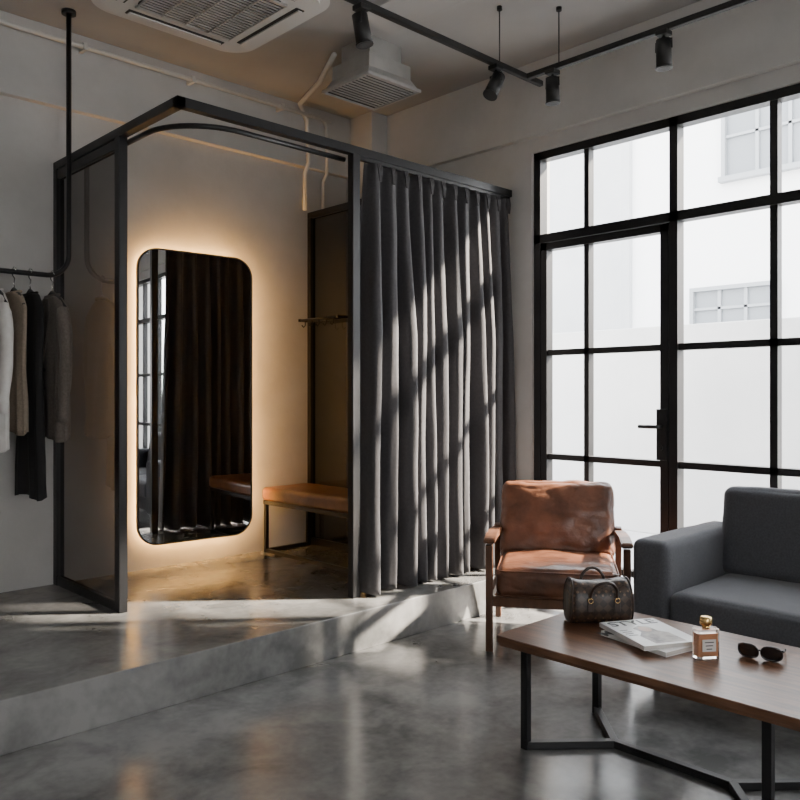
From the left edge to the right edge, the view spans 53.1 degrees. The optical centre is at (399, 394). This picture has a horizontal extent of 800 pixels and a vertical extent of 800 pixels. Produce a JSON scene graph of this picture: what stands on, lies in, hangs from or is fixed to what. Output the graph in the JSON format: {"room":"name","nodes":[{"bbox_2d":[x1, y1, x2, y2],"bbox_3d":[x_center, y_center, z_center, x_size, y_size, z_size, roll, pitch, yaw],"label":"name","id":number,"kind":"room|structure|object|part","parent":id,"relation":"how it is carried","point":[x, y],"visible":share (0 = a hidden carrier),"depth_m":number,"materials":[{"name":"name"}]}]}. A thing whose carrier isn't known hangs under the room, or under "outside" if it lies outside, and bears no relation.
{"room":"clothing store","nodes":[
{"label":"clothing store","id":0,"kind":"room"},
{"bbox_2d":[0,95,345,592],"bbox_3d":[-2.304,-0.410,4.479,6.290,3.420,0.150,0,0,-44],"label":"wall","id":1,"kind":"structure","parent":0,"point":[183,195],"depth_m":5.25,"materials":[{"name":"paint"}]},
{"bbox_2d":[0,19,336,210],"bbox_3d":[-2.167,-1.708,3.840,5.323,0.775,0.953,0,0,-44],"label":"conduit pipe","id":2,"kind":"object","parent":1,"relation":"attached to","point":[83,47],"visible":0.88,"depth_m":5.28,"materials":[{"name":"grey plastic"}]},
{"bbox_2d":[0,10,349,178],"bbox_3d":[-2.360,-1.895,4.287,5.745,0.450,0.051,0,0,-44],"label":"ceiling beam","id":3,"kind":"structure","parent":1,"relation":"attached to","point":[32,66],"depth_m":4.93,"materials":[{"name":"paint"}]},
{"bbox_2d":[136,248,251,544],"bbox_3d":[-1.341,0.010,5.236,0.803,1.870,0.079,0,0,-40],"label":"wall mirror","id":4,"kind":"object","parent":1,"relation":"attached to","point":[194,310],"visible":1,"depth_m":5.19,"materials":[{"name":"black mirror"}]},
{"bbox_2d":[0,0,700,118],"bbox_3d":[0.053,-2.195,2.029,6.290,0.150,6.850,0,0,-44],"label":"ceiling","id":5,"kind":"structure","parent":0,"point":[288,65],"depth_m":4.77,"materials":[{"name":"paint"}]},
{"bbox_2d":[0,8,75,277],"bbox_3d":[-2.349,-1.378,3.916,1.521,1.484,0.076,0,0,-44],"label":"clothing rack","id":6,"kind":"object","parent":5,"relation":"hanging from","point":[69,13],"visible":1,"depth_m":4.41,"materials":[{"name":"black metal"}]},
{"bbox_2d":[0,288,13,452],"bbox_3d":[-2.104,-0.195,4.149,0.094,0.971,0.481,0,0,-44],"label":"shirt","id":7,"kind":"object","parent":6,"relation":"hanging from","point":[6,319],"visible":1,"depth_m":3.99,"materials":[{"name":"white fabric"}]},
{"bbox_2d":[6,266,28,435],"bbox_3d":[-2.035,-0.235,4.217,0.076,0.891,0.340,0,0,-44],"label":"beige knit top","id":8,"kind":"object","parent":6,"relation":"hanging from","point":[19,404],"visible":0.64,"depth_m":4.12,"materials":[{"name":"beige fabric"}]},
{"bbox_2d":[15,268,46,500],"bbox_3d":[-1.975,-0.065,4.275,0.094,1.230,0.380,0,0,-44],"label":"dress","id":9,"kind":"object","parent":6,"relation":"hanging from","point":[30,453],"visible":0.7,"depth_m":4.17,"materials":[{"name":"black fabric"}]},
{"bbox_2d":[42,270,71,442],"bbox_3d":[-1.893,-0.215,4.352,0.115,0.931,0.501,0,0,-44],"label":"jacket","id":10,"kind":"object","parent":6,"relation":"hanging from","point":[57,346],"visible":0.7,"depth_m":4.23,"materials":[{"name":"grey fabric"}]},
{"bbox_2d":[91,0,329,52],"bbox_3d":[-0.962,-2.045,4.071,0.950,0.150,0.950,0,0,-44],"label":"air conditioner cassette","id":11,"kind":"object","parent":5,"relation":"attached to","point":[232,26],"visible":1,"depth_m":4.19,"materials":[{"name":"grey plastic"}]},
{"bbox_2d":[135,0,287,41],"bbox_3d":[-0.962,-1.977,4.071,0.550,0.014,0.556,0,0,-44],"label":"grille","id":12,"kind":"object","parent":11,"relation":"attached to","point":[227,20],"depth_m":4.14,"materials":[{"name":"grey"}]},
{"bbox_2d":[322,35,420,110],"bbox_3d":[-0.175,-1.981,4.883,0.430,0.278,0.430,0,0,-44],"label":"air diffuser","id":13,"kind":"object","parent":5,"relation":"attached to","point":[373,78],"depth_m":4.81,"materials":[{"name":"white metal"}]},
{"bbox_2d":[355,0,464,34],"bbox_3d":[1.628,-2.050,2.469,0.270,0.141,5.100,0,0,-44],"label":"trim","id":14,"kind":"structure","parent":5,"relation":"attached to","point":[416,11],"depth_m":4.12,"materials":[{"name":"paint"}]},
{"bbox_2d":[344,0,756,86],"bbox_3d":[0.892,-1.953,1.958,3.600,0.335,3.985,0,0,-44],"label":"track","id":15,"kind":"object","parent":5,"relation":"hanging from","point":[531,77],"depth_m":4.04,"materials":[{"name":"black metal"}]},
{"bbox_2d":[352,2,372,48],"bbox_3d":[-0.170,-1.694,3.674,0.093,0.189,0.093,0,0,-44],"label":"spotlight","id":16,"kind":"object","parent":15,"relation":"hanging from","point":[363,37],"visible":1,"depth_m":3.65,"materials":[{"name":"black metal"}]},
{"bbox_2d":[483,63,504,100],"bbox_3d":[0.512,-1.692,4.337,0.135,0.192,0.093,0,0,-44],"label":"spotlight","id":17,"kind":"object","parent":15,"relation":"hanging from","point":[495,83],"visible":1,"depth_m":4.32,"materials":[{"name":"black metal"}]},
{"bbox_2d":[545,67,560,105],"bbox_3d":[0.842,-1.695,4.407,0.085,0.186,0.083,0,0,-13],"label":"spotlight","id":18,"kind":"object","parent":15,"relation":"hanging from","point":[552,84],"visible":1,"depth_m":4.38,"materials":[{"name":"black metal"}]},
{"bbox_2d":[655,28,672,71],"bbox_3d":[1.298,-1.695,3.933,0.085,0.186,0.083,0,0,-13],"label":"spotlight","id":19,"kind":"object","parent":15,"relation":"hanging from","point":[664,43],"visible":1,"depth_m":3.90,"materials":[{"name":"black metal"}]},
{"bbox_2d":[0,607,799,799],"bbox_3d":[0.053,1.360,2.029,6.290,0.120,6.850,0,0,-44],"label":"floor","id":20,"kind":"structure","parent":0,"point":[434,714],"depth_m":2.99,"materials":[{"name":"concrete"}]},
{"bbox_2d":[0,544,506,755],"bbox_3d":[-1.778,1.200,3.715,5.790,0.200,1.680,0,0,-44],"label":"platform","id":21,"kind":"object","parent":20,"relation":"on","point":[71,664],"visible":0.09,"depth_m":3.83,"materials":[{"name":"concrete"}]},
{"bbox_2d":[57,140,347,610],"bbox_3d":[-1.041,-0.100,5.001,1.881,2.400,0.790,0,0,-44],"label":"rails","id":22,"kind":"object","parent":21,"relation":"on","point":[109,148],"visible":0.7,"depth_m":4.37,"materials":[{"name":"black metal"}]},
{"bbox_2d":[60,152,114,598],"bbox_3d":[-1.700,-0.103,4.356,0.001,2.315,0.775,0,0,-44],"label":"glass","id":23,"kind":"object","parent":22,"relation":"on","point":[87,286],"visible":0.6,"depth_m":4.33,"materials":[{"name":"glass"}]},
{"bbox_2d":[313,210,347,543],"bbox_3d":[-0.473,-0.125,5.741,0.001,2.360,0.500,0,0,-44],"label":"partition panel","id":24,"kind":"object","parent":22,"relation":"on","point":[330,232],"visible":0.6,"depth_m":5.76,"materials":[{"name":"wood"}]},
{"bbox_2d":[298,315,347,327],"bbox_3d":[-0.539,-0.516,5.678,0.162,0.068,0.450,0,0,-44],"label":"rail","id":25,"kind":"object","parent":24,"relation":"attached to","point":[309,320],"visible":0.87,"depth_m":5.63,"materials":[{"name":"black metal"}]},
{"bbox_3d":[-0.574,-0.540,5.644,0.016,0.015,0.430,0,0,-44],"label":"rail rod","id":26,"kind":"part","parent":25,"relation":"part of","materials":[{"name":"black metal"}]},
{"bbox_3d":[-0.531,-0.540,5.686,0.020,0.019,0.430,0,0,-44],"label":"rail rod","id":27,"kind":"part","parent":25,"relation":"part of","materials":[{"name":"black metal"}]},
{"bbox_2d":[53,136,360,612],"bbox_3d":[-0.829,-0.103,4.780,1.890,2.407,1.462,0,0,-44],"label":"posts","id":28,"kind":"object","parent":21,"relation":"on","point":[354,208],"visible":0.84,"depth_m":4.33,"materials":[{"name":"black metal"}]},
{"bbox_2d":[53,95,511,218],"bbox_3d":[-0.638,-1.327,4.963,2.418,0.045,1.462,0,0,-44],"label":"rails","id":29,"kind":"object","parent":28,"relation":"on","point":[173,105],"visible":0.87,"depth_m":4.11,"materials":[{"name":"black metal"}]},
{"bbox_2d":[127,123,345,161],"bbox_3d":[-0.818,-1.290,4.063,1.162,0.028,0.404,0,0,-14],"label":"track","id":30,"kind":"object","parent":29,"relation":"attached to","point":[156,129],"visible":0.97,"depth_m":3.95,"materials":[{"name":"black metal"}]},
{"bbox_2d":[360,156,509,198],"bbox_3d":[0.241,-1.296,4.826,1.320,0.022,0.024,0,0,-44],"label":"track","id":31,"kind":"object","parent":29,"relation":"attached to","point":[363,159],"depth_m":4.73,"materials":[{"name":"grey metal"}]},
{"bbox_2d":[360,163,515,594],"bbox_3d":[0.248,-0.097,4.829,1.304,2.377,0.199,0,0,-44],"label":"curtain","id":32,"kind":"object","parent":29,"relation":"hanging from","point":[438,416],"visible":0.96,"depth_m":4.71,"materials":[{"name":"fabric"}]},
{"bbox_2d":[263,483,347,572],"bbox_3d":[-0.425,0.868,5.338,0.414,0.464,1.162,0,0,-44],"label":"bench","id":33,"kind":"object","parent":21,"relation":"on","point":[308,497],"visible":0.59,"depth_m":5.35,"materials":[{"name":"leather"}]},
{"bbox_3d":[-0.424,0.751,5.337,0.390,0.027,1.140,0,0,-44],"label":"frame","id":34,"kind":"part","parent":33,"relation":"part of","materials":[{"name":"black metal"}]},
{"bbox_2d":[483,480,632,651],"bbox_3d":[0.852,0.895,4.337,0.732,0.815,0.735,0,0,11],"label":"leather armchair","id":35,"kind":"object","parent":20,"relation":"on","point":[547,533],"visible":0.87,"depth_m":4.45,"materials":[{"name":"brown leather"}]},
{"bbox_3d":[0.454,1.030,4.068,0.036,0.540,0.040,0,0,11],"label":"leg","id":36,"kind":"part","parent":35,"relation":"part of","materials":[{"name":"brown wood"}]},
{"bbox_3d":[0.510,0.757,4.350,0.056,0.062,0.628,0,0,11],"label":"armrest","id":37,"kind":"part","parent":35,"relation":"part of","materials":[{"name":"brown wood"}]},
{"bbox_3d":[0.513,1.050,4.367,0.026,0.080,0.602,0,0,11],"label":"rail","id":38,"kind":"part","parent":35,"relation":"part of","materials":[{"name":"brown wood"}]},
{"bbox_3d":[0.570,1.020,4.659,0.034,0.565,0.142,0,0,11],"label":"leg","id":39,"kind":"part","parent":35,"relation":"part of","materials":[{"name":"brown wood"}]},
{"bbox_3d":[0.788,1.050,4.013,0.660,0.050,0.024,0,0,11],"label":"rail","id":40,"kind":"part","parent":35,"relation":"part of","materials":[{"name":"brown wood"}]},
{"bbox_2d":[496,549,618,599],"bbox_3d":[0.838,0.953,4.268,0.618,0.201,0.594,0,0,11],"label":"seat cushion","id":41,"kind":"object","parent":35,"relation":"on","point":[521,574],"depth_m":4.04,"materials":[{"name":"leather"}]},
{"bbox_2d":[500,480,615,555],"bbox_3d":[0.899,0.712,4.577,0.644,0.450,0.245,0,0,11],"label":"cushion","id":42,"kind":"object","parent":35,"relation":"on","point":[567,515],"depth_m":4.50,"materials":[{"name":"leather"}]},
{"bbox_3d":[1.234,1.020,4.529,0.034,0.565,0.142,0,0,11],"label":"leg","id":43,"kind":"part","parent":35,"relation":"part of","materials":[{"name":"brown wood"}]},
{"bbox_3d":[1.173,0.757,4.220,0.056,0.062,0.628,0,0,11],"label":"armrest","id":44,"kind":"part","parent":35,"relation":"part of","materials":[{"name":"brown wood"}]},
{"bbox_3d":[1.118,1.030,3.938,0.036,0.540,0.040,0,0,11],"label":"leg","id":45,"kind":"part","parent":35,"relation":"part of","materials":[{"name":"brown wood"}]},
{"bbox_2d":[497,612,799,799],"bbox_3d":[0.964,1.090,2.763,0.650,0.420,1.105,0,0,-44],"label":"coffee table","id":46,"kind":"object","parent":20,"relation":"on","point":[758,688],"visible":0.89,"depth_m":2.65,"materials":[{"name":"brown wood"}]},
{"bbox_3d":[0.463,1.107,2.944,0.028,0.386,0.028,0,0,-44],"label":"leg","id":47,"kind":"part","parent":46,"relation":"part of","materials":[{"name":"black metal"}]},
{"bbox_3d":[0.628,1.286,2.950,0.329,0.027,0.028,0,0,-2],"label":"arm","id":48,"kind":"part","parent":46,"relation":"part of","materials":[{"name":"black metal"}]},
{"bbox_3d":[0.805,1.107,3.273,0.028,0.386,0.028,0,0,-44],"label":"leg","id":49,"kind":"part","parent":46,"relation":"part of","materials":[{"name":"black metal"}]},
{"bbox_2d":[563,566,633,622],"bbox_3d":[0.771,0.781,3.102,0.244,0.197,0.187,0,0,-4],"label":"handbag","id":50,"kind":"object","parent":46,"relation":"on","point":[610,599],"visible":0.98,"depth_m":3.05,"materials":[{"name":"leather"}]},
{"bbox_3d":[0.766,0.734,3.186,0.115,0.103,0.019,0,0,-4],"label":"handle","id":51,"kind":"part","parent":50,"relation":"part of","materials":[{"name":"black leather"}]},
{"bbox_3d":[0.776,0.744,3.031,0.115,0.084,0.044,0,0,-4],"label":"handle","id":52,"kind":"part","parent":50,"relation":"part of","materials":[{"name":"black leather"}]},
{"bbox_3d":[0.799,1.286,3.114,0.028,0.027,0.318,0,0,2],"label":"arm","id":53,"kind":"part","parent":46,"relation":"part of","materials":[{"name":"black metal"}]},
{"bbox_2d":[598,630,691,656],"bbox_3d":[0.911,0.872,2.868,0.297,0.017,0.295,0,0,-32],"label":"magazine","id":54,"kind":"object","parent":46,"relation":"on","point":[672,651],"visible":0.13,"depth_m":2.73,"materials":[{"name":"paper"}]},
{"bbox_2d":[599,618,691,650],"bbox_3d":[0.893,0.856,2.872,0.226,0.017,0.295,0,0,-16],"label":"magazine","id":55,"kind":"object","parent":54,"relation":"on","point":[647,634],"visible":0.99,"depth_m":2.84,"materials":[{"name":"paper"}]},
{"bbox_2d":[692,615,718,659],"bbox_3d":[1.026,0.811,2.683,0.080,0.138,0.044,0,0,-8],"label":"perfume bottle","id":56,"kind":"object","parent":46,"relation":"on","point":[705,638],"visible":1,"depth_m":2.66,"materials":[{"name":"clear glass"}]},
{"bbox_3d":[1.082,1.286,2.478,0.028,0.027,0.323,0,0,5],"label":"arm","id":57,"kind":"part","parent":46,"relation":"part of","materials":[{"name":"black metal"}]},
{"bbox_2d":[738,642,785,661],"bbox_3d":[1.229,0.854,2.706,0.148,0.053,0.146,0,0,34],"label":"sunglasses","id":58,"kind":"object","parent":46,"relation":"on","point":[772,654],"visible":1,"depth_m":2.65,"materials":[{"name":"black plastic"}]},
{"bbox_3d":[1.253,1.286,2.642,0.311,0.027,0.028,0,0,-2],"label":"arm","id":59,"kind":"part","parent":46,"relation":"part of","materials":[{"name":"black metal"}]},
{"bbox_3d":[1.066,1.107,2.317,0.028,0.386,0.028,0,0,-44],"label":"leg","id":60,"kind":"part","parent":46,"relation":"part of","materials":[{"name":"black metal"}]},
{"bbox_2d":[633,486,799,647],"bbox_3d":[2.045,0.871,3.203,0.821,0.858,2.034,0,0,-44],"label":"sofa","id":61,"kind":"object","parent":20,"relation":"on","point":[741,570],"visible":0.8,"depth_m":3.66,"materials":[{"name":"fabric"}]},
{"bbox_3d":[1.404,0.923,3.869,0.819,0.548,0.185,0,0,-44],"label":"arm","id":62,"kind":"part","parent":61,"relation":"part of","materials":[{"name":"fabric"}]},
{"bbox_2d":[670,573,799,647],"bbox_3d":[1.699,0.952,3.451,0.666,0.198,0.836,0,0,-44],"label":"seat cushion","id":63,"kind":"object","parent":61,"relation":"on","point":[763,606],"depth_m":3.41,"materials":[{"name":"fabric"}]},
{"bbox_2d":[722,486,799,582],"bbox_3d":[1.929,0.669,3.693,0.221,0.455,0.865,0,0,-44],"label":"cushion","id":64,"kind":"object","parent":61,"relation":"on","point":[761,525],"depth_m":3.79,"materials":[{"name":"fabric"}]},
{"bbox_2d":[432,63,799,480],"bbox_3d":[2.051,-0.410,4.056,0.200,3.420,6.500,0,0,-44],"label":"wall","id":65,"kind":"structure","parent":0,"point":[511,167],"depth_m":5.18,"materials":[{"name":"paint"}]},
{"bbox_2d":[346,111,386,201],"bbox_3d":[-0.243,-0.510,6.151,0.201,3.220,0.301,0,0,-44],"label":"column","id":66,"kind":"structure","parent":65,"relation":"attached to","point":[368,130],"depth_m":6.04,"materials":[{"name":"paint"}]},
{"bbox_2d":[387,0,799,166],"bbox_3d":[2.015,-1.885,3.917,0.046,0.470,6.650,0,0,-44],"label":"beam","id":67,"kind":"structure","parent":65,"relation":"attached to","point":[757,37],"depth_m":4.71,"materials":[{"name":"paint"}]},
{"bbox_2d":[534,83,799,530],"bbox_3d":[2.586,-0.130,3.446,0.075,2.860,4.880,0,0,-44],"label":"window","id":68,"kind":"structure","parent":65,"relation":"in","point":[677,215],"depth_m":4.48,"materials":[{"name":"black metal"}]},
{"bbox_2d":[541,223,668,577],"bbox_3d":[1.227,0.158,4.841,0.077,2.255,0.875,0,0,-44],"label":"door","id":69,"kind":"structure","parent":68,"relation":"attached to","point":[588,242],"depth_m":4.90,"materials":[{"name":"black metal"}]},
{"bbox_2d":[638,425,661,428],"bbox_3d":[1.420,0.180,4.544,0.061,0.021,0.121,0,0,-44],"label":"lever","id":70,"kind":"object","parent":69,"relation":"attached to","point":[639,426],"depth_m":4.51,"materials":[{"name":"black metal"}]},
{"bbox_3d":[1.482,0.225,4.530,0.012,0.290,0.063,0,0,-44],"label":"handle","id":71,"kind":"part","parent":69,"relation":"part of","materials":[{"name":"black metal"}]},
{"bbox_3d":[1.482,0.225,4.530,0.012,0.290,0.063,0,0,-44],"label":"plate","id":72,"kind":"part","parent":69,"relation":"part of","materials":[{"name":"black metal"}]},
{"bbox_2d":[632,118,799,327],"bbox_3d":[7.356,-4.690,11.104,2.000,12.020,8.200,0,0,-44],"label":"facade","id":73,"kind":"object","parent":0,"point":[734,248],"depth_m":12.38,"materials":[{"name":"white paint"}]},
{"label":"outside","id":74,"kind":"structure","parent":0,"visible":0},
{"bbox_2d":[613,530,654,588],"bbox_3d":[9.002,1.460,15.602,25.390,0.280,50.000,0,0,-44],"label":"ground","id":75,"kind":"structure","parent":74,"point":[634,535],"depth_m":7.41,"materials":[{"name":"white"}]},
{"bbox_2d":[550,144,620,332],"bbox_3d":[0.033,-3.440,20.156,2.000,9.520,15.000,0,0,-44],"label":"building exterior","id":76,"kind":"structure","parent":75,"relation":"on","point":[566,174],"depth_m":15.16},
{"bbox_2d":[621,141,631,328],"bbox_3d":[3.774,-4.700,13.312,0.100,12.000,0.150,0,0,-44],"label":"downpipe","id":77,"kind":"object","parent":76,"relation":"attached to","point":[626,148],"visible":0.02,"depth_m":13.27,"materials":[{"name":"white"}]},
{"bbox_2d":[689,280,769,323],"bbox_3d":[5.005,-1.315,12.033,0.140,0.690,1.400,0,0,-44],"label":"window","id":78,"kind":"structure","parent":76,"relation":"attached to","point":[692,309],"depth_m":12.14,"materials":[{"name":"white"}]},
{"bbox_2d":[695,285,769,323],"bbox_3d":[5.034,-1.325,12.061,0.040,0.550,1.200,0,0,-44],"label":"window pane","id":79,"kind":"structure","parent":78,"relation":"attached to","point":[759,294],"depth_m":12.05,"materials":[{"name":"white glass"}]},
{"bbox_2d":[718,100,799,183],"bbox_3d":[5.421,-3.890,11.601,0.140,1.340,1.600,0,0,-44],"label":"window","id":80,"kind":"structure","parent":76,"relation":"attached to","point":[790,165],"depth_m":11.76,"materials":[{"name":"white"}]},
{"bbox_2d":[727,98,799,174],"bbox_3d":[5.450,-3.900,11.628,0.040,1.200,1.400,0,0,-44],"label":"window pane","id":81,"kind":"structure","parent":80,"relation":"attached to","point":[740,149],"depth_m":11.84,"materials":[{"name":"white glass"}]},
{"bbox_2d":[553,317,799,533],"bbox_3d":[-0.612,0.335,10.861,0.180,1.970,15.500,0,0,-44],"label":"wall","id":82,"kind":"structure","parent":75,"relation":"on","point":[727,391],"depth_m":7.34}
]}

